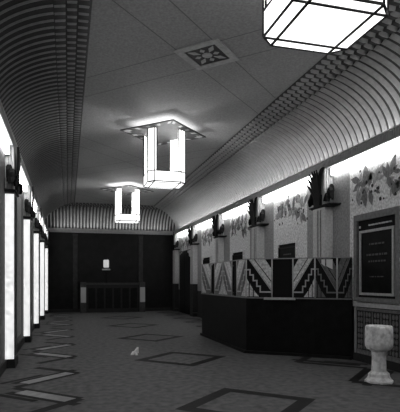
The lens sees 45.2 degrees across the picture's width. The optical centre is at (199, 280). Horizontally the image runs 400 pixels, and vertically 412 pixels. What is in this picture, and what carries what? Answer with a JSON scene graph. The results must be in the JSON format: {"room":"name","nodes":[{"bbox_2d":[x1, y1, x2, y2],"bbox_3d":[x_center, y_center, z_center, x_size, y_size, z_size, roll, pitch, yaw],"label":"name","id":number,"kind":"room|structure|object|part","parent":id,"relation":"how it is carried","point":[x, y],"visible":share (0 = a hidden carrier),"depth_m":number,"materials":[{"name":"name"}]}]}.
{"room":"cinema lobby","nodes":[
{"label":"cinema lobby","id":0,"kind":"room"},
{"bbox_2d":[0,145,33,364],"bbox_3d":[-4.146,-0.515,10.631,0.202,4.130,27.100,0,0,-15],"label":"wall","id":1,"kind":"structure","parent":0,"point":[20,200],"depth_m":10.63,"materials":[{"name":"grey paint"}]},
{"bbox_2d":[0,125,9,154],"bbox_3d":[-1.998,-2.313,3.381,0.079,0.164,10.582,0,0,-15],"label":"light strip","id":2,"kind":"object","parent":1,"relation":"attached to","point":[4,143],"visible":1,"depth_m":7.92,"materials":[{"name":"white"}]},
{"bbox_2d":[4,146,22,368],"bbox_3d":[-3.404,-0.425,8.782,0.248,3.950,0.940,0,0,-15],"label":"pilaster","id":3,"kind":"object","parent":1,"relation":"attached to","point":[13,188],"visible":0.98,"depth_m":8.52,"materials":[{"name":"grey paint"}]},
{"bbox_3d":[-3.380,-0.080,8.517,0.147,2.930,0.020,0,0,-15],"label":"lit panel","id":4,"kind":"part","parent":3,"relation":"part of","materials":[{"name":"white glass"}]},
{"bbox_2d":[4,188,18,197],"bbox_3d":[-3.433,-1.597,8.774,0.187,0.045,0.760,0,0,-15],"label":"shelf","id":5,"kind":"object","parent":3,"relation":"attached to","point":[8,191],"depth_m":8.53,"materials":[{"name":"black metal"}]},
{"bbox_2d":[0,316,40,376],"bbox_3d":[-4.036,1.470,10.661,0.030,0.160,26.700,0,0,-15],"label":"baseboard","id":6,"kind":"structure","parent":1,"relation":"attached to","point":[3,366],"depth_m":10.35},
{"bbox_2d":[19,171,26,191],"bbox_3d":[-3.982,-2.313,10.598,0.079,0.164,3.012,0,0,-15],"label":"light strip","id":7,"kind":"object","parent":1,"relation":"attached to","point":[22,181],"visible":0.48,"depth_m":11.13,"materials":[{"name":"white"}]},
{"bbox_2d":[0,100,47,230],"bbox_3d":[-4.625,-2.502,13.020,0.145,0.197,21.560,0,0,-15],"label":"trim","id":8,"kind":"structure","parent":1,"relation":"attached to","point":[4,123],"depth_m":8.60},
{"bbox_2d":[23,186,35,342],"bbox_3d":[-4.385,-0.425,12.349,0.248,3.950,0.940,0,0,-15],"label":"pilaster","id":9,"kind":"object","parent":1,"relation":"attached to","point":[29,213],"visible":0.97,"depth_m":12.08,"materials":[{"name":"white glass"}]},
{"bbox_3d":[-4.361,-0.080,12.084,0.147,2.930,0.020,0,0,-15],"label":"lit panel","id":10,"kind":"part","parent":9,"relation":"part of","materials":[{"name":"white glass"}]},
{"bbox_2d":[33,208,42,328],"bbox_3d":[-5.367,-0.425,15.917,0.248,3.950,0.940,0,0,-15],"label":"pilaster","id":11,"kind":"object","parent":1,"relation":"attached to","point":[38,228],"visible":0.99,"depth_m":15.65,"materials":[{"name":"white glass"}]},
{"bbox_3d":[-5.342,-0.080,15.652,0.147,2.930,0.020,0,0,-15],"label":"lit panel","id":12,"kind":"part","parent":11,"relation":"part of","materials":[{"name":"white glass"}]},
{"bbox_2d":[40,221,46,319],"bbox_3d":[-6.348,-0.425,19.484,0.248,3.950,0.940,0,0,-15],"label":"pilaster","id":13,"kind":"object","parent":1,"relation":"attached to","point":[43,237],"visible":0.94,"depth_m":19.21,"materials":[{"name":"white glass"}]},
{"bbox_3d":[-6.323,-0.080,19.219,0.147,2.930,0.020,0,0,-15],"label":"lit panel","id":14,"kind":"part","parent":13,"relation":"part of","materials":[{"name":"white glass"}]},
{"bbox_2d":[0,0,91,218],"bbox_3d":[-3.479,-3.129,10.897,1.550,1.142,26.861,0,0,-15],"label":"trim","id":15,"kind":"structure","parent":1,"relation":"attached to","point":[44,44],"depth_m":8.51,"materials":[{"name":"grey paint"}]},
{"bbox_2d":[45,231,49,313],"bbox_3d":[-7.329,-0.425,23.052,0.248,3.950,0.940,0,0,-15],"label":"pilaster","id":16,"kind":"object","parent":1,"relation":"attached to","point":[47,243],"visible":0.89,"depth_m":22.78,"materials":[{"name":"white glass"}]},
{"bbox_3d":[-7.304,-0.080,22.787,0.147,2.930,0.020,0,0,-15],"label":"lit panel","id":17,"kind":"part","parent":16,"relation":"part of","materials":[{"name":"white glass"}]},
{"bbox_2d":[48,232,173,308],"bbox_3d":[-4.469,-0.515,24.492,6.930,4.130,0.200,0,0,-15],"label":"wall","id":18,"kind":"structure","parent":0,"point":[121,250],"depth_m":24.34,"materials":[{"name":"black paint"}]},
{"bbox_2d":[73,234,77,308],"bbox_3d":[-6.205,-0.485,23.884,0.260,3.730,0.048,0,0,-15],"label":"wall strip","id":19,"kind":"object","parent":18,"relation":"attached to","point":[75,236],"visible":1,"depth_m":23.86,"materials":[{"name":"black wood"}]},
{"bbox_2d":[45,203,175,230],"bbox_3d":[-4.273,-3.125,23.799,6.840,1.150,1.560,0,0,-15],"label":"trim","id":20,"kind":"structure","parent":18,"relation":"attached to","point":[72,215],"depth_m":24.03,"materials":[{"name":"paint"}]},
{"bbox_2d":[48,228,172,234],"bbox_3d":[-4.423,-2.502,24.325,6.230,0.197,0.145,0,0,-15],"label":"trim","id":21,"kind":"structure","parent":18,"relation":"attached to","point":[74,230],"depth_m":24.23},
{"bbox_2d":[48,307,172,312],"bbox_3d":[-4.439,1.470,24.381,6.470,0.160,0.030,0,0,-15],"label":"baseboard","id":22,"kind":"structure","parent":18,"relation":"attached to","point":[170,308],"depth_m":23.91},
{"bbox_2d":[138,235,142,281],"bbox_3d":[-3.052,-0.485,24.751,0.260,3.730,0.048,0,0,-15],"label":"wall strip","id":23,"kind":"object","parent":18,"relation":"attached to","point":[139,236],"visible":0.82,"depth_m":24.72,"materials":[{"name":"black wood"}]},
{"bbox_2d":[0,311,399,411],"bbox_3d":[-0.932,1.623,11.629,6.930,0.154,27.320,0,0,-15],"label":"floor","id":24,"kind":"structure","parent":0,"point":[75,361],"depth_m":7.96,"materials":[{"name":"stone"}]},
{"bbox_2d":[80,282,144,312],"bbox_3d":[-4.356,0.800,23.986,3.160,1.500,0.695,0,0,-15],"label":"console table","id":25,"kind":"object","parent":24,"relation":"on","point":[94,297],"depth_m":23.74,"materials":[{"name":"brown wood"}]},
{"bbox_3d":[-5.746,0.800,23.611,0.280,1.500,0.680,0,0,-15],"label":"post","id":26,"kind":"part","parent":25,"relation":"part of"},
{"bbox_3d":[-5.654,0.680,23.276,0.250,0.740,0.014,0,0,-15],"label":"lit panel","id":27,"kind":"part","parent":25,"relation":"part of","materials":[{"name":"grey glass"}]},
{"bbox_2d":[102,257,109,282],"bbox_3d":[-4.665,-0.542,23.867,0.420,1.260,0.420,0,0,-15],"label":"table lamp","id":28,"kind":"object","parent":25,"relation":"on","point":[105,262],"visible":1,"depth_m":23.77,"materials":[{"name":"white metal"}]},
{"bbox_3d":[-4.665,-0.862,23.867,0.270,0.380,0.270,0,0,-15],"label":"lamp shade","id":29,"kind":"part","parent":28,"relation":"part of","materials":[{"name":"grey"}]},
{"bbox_2d":[86,283,139,284],"bbox_3d":[-4.362,0.140,24.008,2.600,0.100,0.650,0,0,-15],"label":"countertop","id":30,"kind":"structure","parent":25,"relation":"on","point":[86,283],"depth_m":23.69,"materials":[{"name":"black stone"}]},
{"bbox_3d":[-2.970,0.800,24.375,0.280,1.500,0.680,0,0,-15],"label":"post","id":31,"kind":"part","parent":25,"relation":"part of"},
{"bbox_3d":[-2.877,0.680,24.040,0.250,0.740,0.014,0,0,-15],"label":"lit panel","id":32,"kind":"part","parent":25,"relation":"part of","materials":[{"name":"grey glass"}]},
{"bbox_2d":[131,347,138,354],"bbox_3d":[-1.383,1.483,10.172,0.158,0.126,0.365,0,0,-5],"label":"paper scrap","id":33,"kind":"object","parent":24,"relation":"on","point":[136,351],"visible":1,"depth_m":10.17,"materials":[{"name":"white paper"}]},
{"bbox_2d":[200,257,352,359],"bbox_3d":[1.468,0.535,12.117,1.957,2.030,6.002,0,0,-15],"label":"reception counter","id":34,"kind":"object","parent":24,"relation":"on","point":[302,307],"visible":1,"depth_m":10.05,"materials":[{"name":"black wood"}]},
{"bbox_3d":[1.391,-0.470,12.093,1.725,0.020,5.944,0,0,-15],"label":"rail","id":35,"kind":"part","parent":34,"relation":"part of","materials":[{"name":"black metal"}]},
{"bbox_3d":[1.478,0.357,12.118,1.937,0.025,5.969,0,0,-15],"label":"counter rail","id":36,"kind":"part","parent":34,"relation":"part of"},
{"bbox_2d":[364,324,393,384],"bbox_3d":[2.748,1.117,7.373,0.416,0.865,0.416,0,0,-15],"label":"stone pedestal","id":37,"kind":"object","parent":24,"relation":"on","point":[378,338],"visible":1,"depth_m":7.24,"materials":[{"name":"grey stone"}]},
{"bbox_3d":[2.748,1.210,7.373,0.300,0.340,0.300,0,0,-15],"label":"stem","id":38,"kind":"part","parent":37,"relation":"part of","materials":[{"name":"stone"}]},
{"bbox_2d":[365,324,393,350],"bbox_3d":[2.748,0.873,7.373,0.416,0.375,0.416,0,0,-15],"label":"bowl","id":39,"kind":"object","parent":37,"relation":"on","point":[377,337],"depth_m":7.20,"materials":[{"name":"stone"}]},
{"bbox_2d":[75,0,325,205],"bbox_3d":[-0.903,-3.764,11.523,6.930,0.152,27.100,0,0,-15],"label":"ceiling","id":40,"kind":"structure","parent":0,"point":[135,76],"depth_m":8.88,"materials":[{"name":"paint"}]},
{"bbox_2d":[101,185,153,223],"bbox_3d":[-2.820,-2.983,18.588,1.471,1.410,1.471,0,0,30],"label":"lantern","id":41,"kind":"object","parent":40,"relation":"hanging from","point":[133,218],"visible":1,"depth_m":18.24,"materials":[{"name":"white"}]},
{"bbox_2d":[115,214,139,223],"bbox_3d":[-2.820,-2.410,18.588,0.910,0.263,0.910,0,0,-15],"label":"glass tray","id":42,"kind":"object","parent":41,"relation":"on","point":[119,218],"depth_m":18.20,"materials":[{"name":"white glass"}]},
{"bbox_3d":[-2.820,-3.514,18.588,1.471,0.021,1.471,0,0,30],"label":"ceiling plate","id":43,"kind":"part","parent":41,"relation":"part of","materials":[{"name":"black metal"}]},
{"bbox_2d":[120,119,205,189],"bbox_3d":[-0.857,-2.983,11.453,1.471,1.410,1.471,0,0,30],"label":"lantern","id":44,"kind":"object","parent":40,"relation":"hanging from","point":[172,132],"visible":1,"depth_m":11.17,"materials":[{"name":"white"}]},
{"bbox_3d":[-0.857,-3.514,11.453,1.471,0.021,1.471,0,0,30],"label":"ceiling plate","id":45,"kind":"part","parent":44,"relation":"part of","materials":[{"name":"black metal"}]},
{"bbox_2d":[143,170,185,189],"bbox_3d":[-0.857,-2.410,11.453,0.910,0.263,0.910,0,0,-15],"label":"glass tray","id":46,"kind":"object","parent":44,"relation":"on","point":[155,179],"depth_m":11.10,"materials":[{"name":"white glass"}]},
{"bbox_2d":[174,38,239,70],"bbox_3d":[0.118,-3.679,7.832,0.792,0.019,0.792,0,0,30],"label":"ceiling vent","id":47,"kind":"object","parent":40,"relation":"in","point":[211,53],"visible":1,"depth_m":7.81,"materials":[{"name":"grey metal"}]},
{"bbox_2d":[189,46,225,63],"bbox_3d":[0.118,-3.680,7.832,0.467,0.008,0.467,0,0,30],"label":"grille","id":48,"kind":"object","parent":47,"relation":"attached to","point":[197,54],"depth_m":7.83,"materials":[{"name":"grey metal"}]},
{"bbox_2d":[262,0,388,53],"bbox_3d":[1.105,-2.983,4.317,1.471,1.410,1.471,0,0,30],"label":"lantern","id":49,"kind":"object","parent":40,"relation":"hanging from","point":[316,26],"visible":1,"depth_m":4.28,"materials":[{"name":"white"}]},
{"bbox_2d":[179,150,399,351],"bbox_3d":[2.338,-0.515,12.414,0.208,4.130,27.100,0,0,-15],"label":"wall","id":50,"kind":"structure","parent":0,"point":[374,185],"depth_m":11.32,"materials":[{"name":"paint"}]},
{"bbox_2d":[170,234,179,310],"bbox_3d":[-1.314,-0.425,24.649,0.359,3.950,1.050,0,0,-15],"label":"pilaster","id":51,"kind":"object","parent":50,"relation":"attached to","point":[174,240],"visible":1,"depth_m":24.49,"materials":[{"name":"black metal"}]},
{"bbox_2d":[177,230,187,236],"bbox_3d":[-0.727,-2.313,23.006,0.079,0.164,3.012,0,0,-15],"label":"light strip","id":52,"kind":"object","parent":50,"relation":"attached to","point":[183,232],"visible":0.55,"depth_m":23.43,"materials":[{"name":"white"}]},
{"bbox_2d":[180,249,189,313],"bbox_3d":[-0.708,0.041,22.881,0.095,2.998,2.400,0,0,-15],"label":"door curtain","id":53,"kind":"object","parent":50,"relation":"hanging from","point":[184,257],"visible":0.93,"depth_m":22.69,"materials":[{"name":"black fabric"}]},
{"bbox_2d":[186,226,198,316],"bbox_3d":[-0.333,-0.425,21.081,0.359,3.950,1.050,0,0,-15],"label":"pilaster","id":54,"kind":"object","parent":50,"relation":"attached to","point":[192,232],"visible":1,"depth_m":20.92,"materials":[{"name":"black metal"}]},
{"bbox_2d":[196,220,211,229],"bbox_3d":[0.254,-2.313,19.438,0.079,0.164,3.012,0,0,-15],"label":"light strip","id":55,"kind":"object","parent":50,"relation":"attached to","point":[207,223],"visible":0.55,"depth_m":19.71,"materials":[{"name":"white"}]},
{"bbox_2d":[203,256,210,263],"bbox_3d":[0.270,-0.320,19.448,0.043,1.320,1.060,0,0,-15],"label":"case","id":56,"kind":"object","parent":50,"relation":"attached to","point":[206,260],"visible":0.22,"depth_m":19.39,"materials":[{"name":"black"}]},
{"bbox_2d":[210,214,226,261],"bbox_3d":[0.648,-0.425,17.514,0.359,3.950,1.050,0,0,-15],"label":"pilaster","id":57,"kind":"object","parent":50,"relation":"attached to","point":[217,221],"visible":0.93,"depth_m":17.36,"materials":[{"name":"black metal"}]},
{"bbox_2d":[222,204,248,218],"bbox_3d":[1.236,-2.313,15.871,0.079,0.164,3.012,0,0,-15],"label":"light strip","id":58,"kind":"object","parent":50,"relation":"attached to","point":[242,208],"visible":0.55,"depth_m":16.04,"materials":[{"name":"white"}]},
{"bbox_2d":[232,250,243,264],"bbox_3d":[1.251,-0.320,15.880,0.043,1.320,1.060,0,0,-15],"label":"case","id":59,"kind":"object","parent":50,"relation":"attached to","point":[237,255],"visible":0.1,"depth_m":15.86,"materials":[{"name":"black"}]},
{"bbox_2d":[233,255,241,264],"bbox_3d":[1.258,-0.315,15.882,0.012,1.070,0.920,0,0,-15],"label":"poster","id":60,"kind":"object","parent":59,"relation":"attached to","point":[235,257],"depth_m":16.01,"materials":[{"name":"grey paper"}]},
{"bbox_2d":[245,197,268,258],"bbox_3d":[1.629,-0.425,13.946,0.359,3.950,1.050,0,0,-15],"label":"pilaster","id":61,"kind":"object","parent":50,"relation":"attached to","point":[256,211],"visible":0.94,"depth_m":13.79,"materials":[{"name":"grey stone"}]},
{"bbox_2d":[249,223,268,227],"bbox_3d":[1.691,-1.597,13.927,0.247,0.045,0.980,0,0,-15],"label":"shelf","id":62,"kind":"object","parent":61,"relation":"attached to","point":[254,225],"depth_m":13.78,"materials":[{"name":"black metal"}]},
{"bbox_2d":[154,0,399,229],"bbox_3d":[1.626,-3.123,12.301,1.542,1.146,26.860,0,0,-15],"label":"trim","id":63,"kind":"structure","parent":50,"relation":"attached to","point":[350,97],"depth_m":10.16,"materials":[{"name":"paint"}]},
{"bbox_2d":[173,124,399,233],"bbox_3d":[1.531,-2.502,14.713,0.145,0.197,21.560,0,0,-15],"label":"trim","id":64,"kind":"structure","parent":50,"relation":"attached to","point":[390,135],"depth_m":10.67,"materials":[{"name":"white paint"}]},
{"bbox_2d":[262,176,311,202],"bbox_3d":[2.217,-2.313,12.303,0.079,0.164,3.012,0,0,-15],"label":"light strip","id":65,"kind":"object","parent":50,"relation":"attached to","point":[301,184],"visible":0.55,"depth_m":12.27,"materials":[{"name":"white"}]},
{"bbox_2d":[278,241,296,257],"bbox_3d":[2.232,-0.320,12.312,0.043,1.320,1.060,0,0,-15],"label":"case","id":66,"kind":"object","parent":50,"relation":"attached to","point":[285,250],"visible":0.26,"depth_m":12.24,"materials":[{"name":"paint"}]},
{"bbox_3d":[2.228,-0.315,12.311,0.035,1.130,0.980,0,0,-15],"label":"frame","id":67,"kind":"part","parent":66,"relation":"part of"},
{"bbox_2d":[280,247,293,257],"bbox_3d":[2.239,-0.315,12.314,0.012,1.070,0.920,0,0,-15],"label":"poster","id":68,"kind":"object","parent":66,"relation":"attached to","point":[285,252],"depth_m":12.29,"materials":[{"name":"grey paper"}]},
{"bbox_3d":[2.248,-0.320,12.317,0.008,1.260,1.000,0,0,-15],"label":"panel","id":69,"kind":"part","parent":66,"relation":"part of","materials":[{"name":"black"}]},
{"bbox_2d":[178,308,399,371],"bbox_3d":[2.231,1.475,12.385,0.030,0.150,26.700,0,0,-15],"label":"baseboard","id":70,"kind":"structure","parent":50,"relation":"attached to","point":[394,366],"depth_m":9.01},
{"bbox_2d":[305,167,340,256],"bbox_3d":[2.610,-0.425,10.379,0.359,3.950,1.050,0,0,-15],"label":"pilaster","id":71,"kind":"object","parent":50,"relation":"attached to","point":[321,190],"visible":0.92,"depth_m":10.24,"materials":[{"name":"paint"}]},
{"bbox_2d":[309,203,340,210],"bbox_3d":[2.672,-1.597,10.359,0.247,0.045,0.980,0,0,-15],"label":"shelf","id":72,"kind":"object","parent":71,"relation":"attached to","point":[319,206],"depth_m":10.23,"materials":[{"name":"black metal"}]},
{"bbox_2d":[330,139,399,175],"bbox_3d":[4.201,-2.313,5.086,0.079,0.164,10.582,0,0,-15],"label":"light strip","id":73,"kind":"object","parent":50,"relation":"attached to","point":[393,146],"visible":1,"depth_m":8.95,"materials":[{"name":"white"}]},
{"bbox_2d":[353,302,399,362],"bbox_3d":[3.348,0.900,8.201,0.086,0.980,2.440,0,0,-15],"label":"wainscot panel","id":74,"kind":"object","parent":50,"relation":"attached to","point":[365,314],"visible":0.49,"depth_m":8.75,"materials":[{"name":"metal"}]},
{"bbox_3d":[3.348,0.450,8.201,0.086,0.080,2.440,0,0,-15],"label":"cap rail","id":75,"kind":"part","parent":74,"relation":"part of","materials":[{"name":"stone"}]},
{"bbox_2d":[353,206,399,303],"bbox_3d":[3.205,-0.440,8.743,0.058,1.660,1.340,0,0,-15],"label":"notice board","id":76,"kind":"object","parent":50,"relation":"attached to","point":[376,234],"visible":1,"depth_m":8.72,"materials":[{"name":"black"}]},
{"bbox_2d":[362,229,391,293],"bbox_3d":[3.220,-0.345,8.747,0.012,1.130,0.920,0,0,-15],"label":"poster","id":77,"kind":"object","parent":76,"relation":"attached to","point":[376,243],"depth_m":8.72,"materials":[{"name":"grey paper"}]},
{"bbox_3d":[3.209,-0.345,8.744,0.035,1.220,1.010,0,0,-15],"label":"frame","id":78,"kind":"part","parent":76,"relation":"part of","materials":[{"name":"metal"}]},
{"bbox_3d":[3.230,-0.420,8.749,0.008,1.460,1.140,0,0,-15],"label":"panel","id":79,"kind":"part","parent":76,"relation":"part of","materials":[{"name":"black"}]}
]}

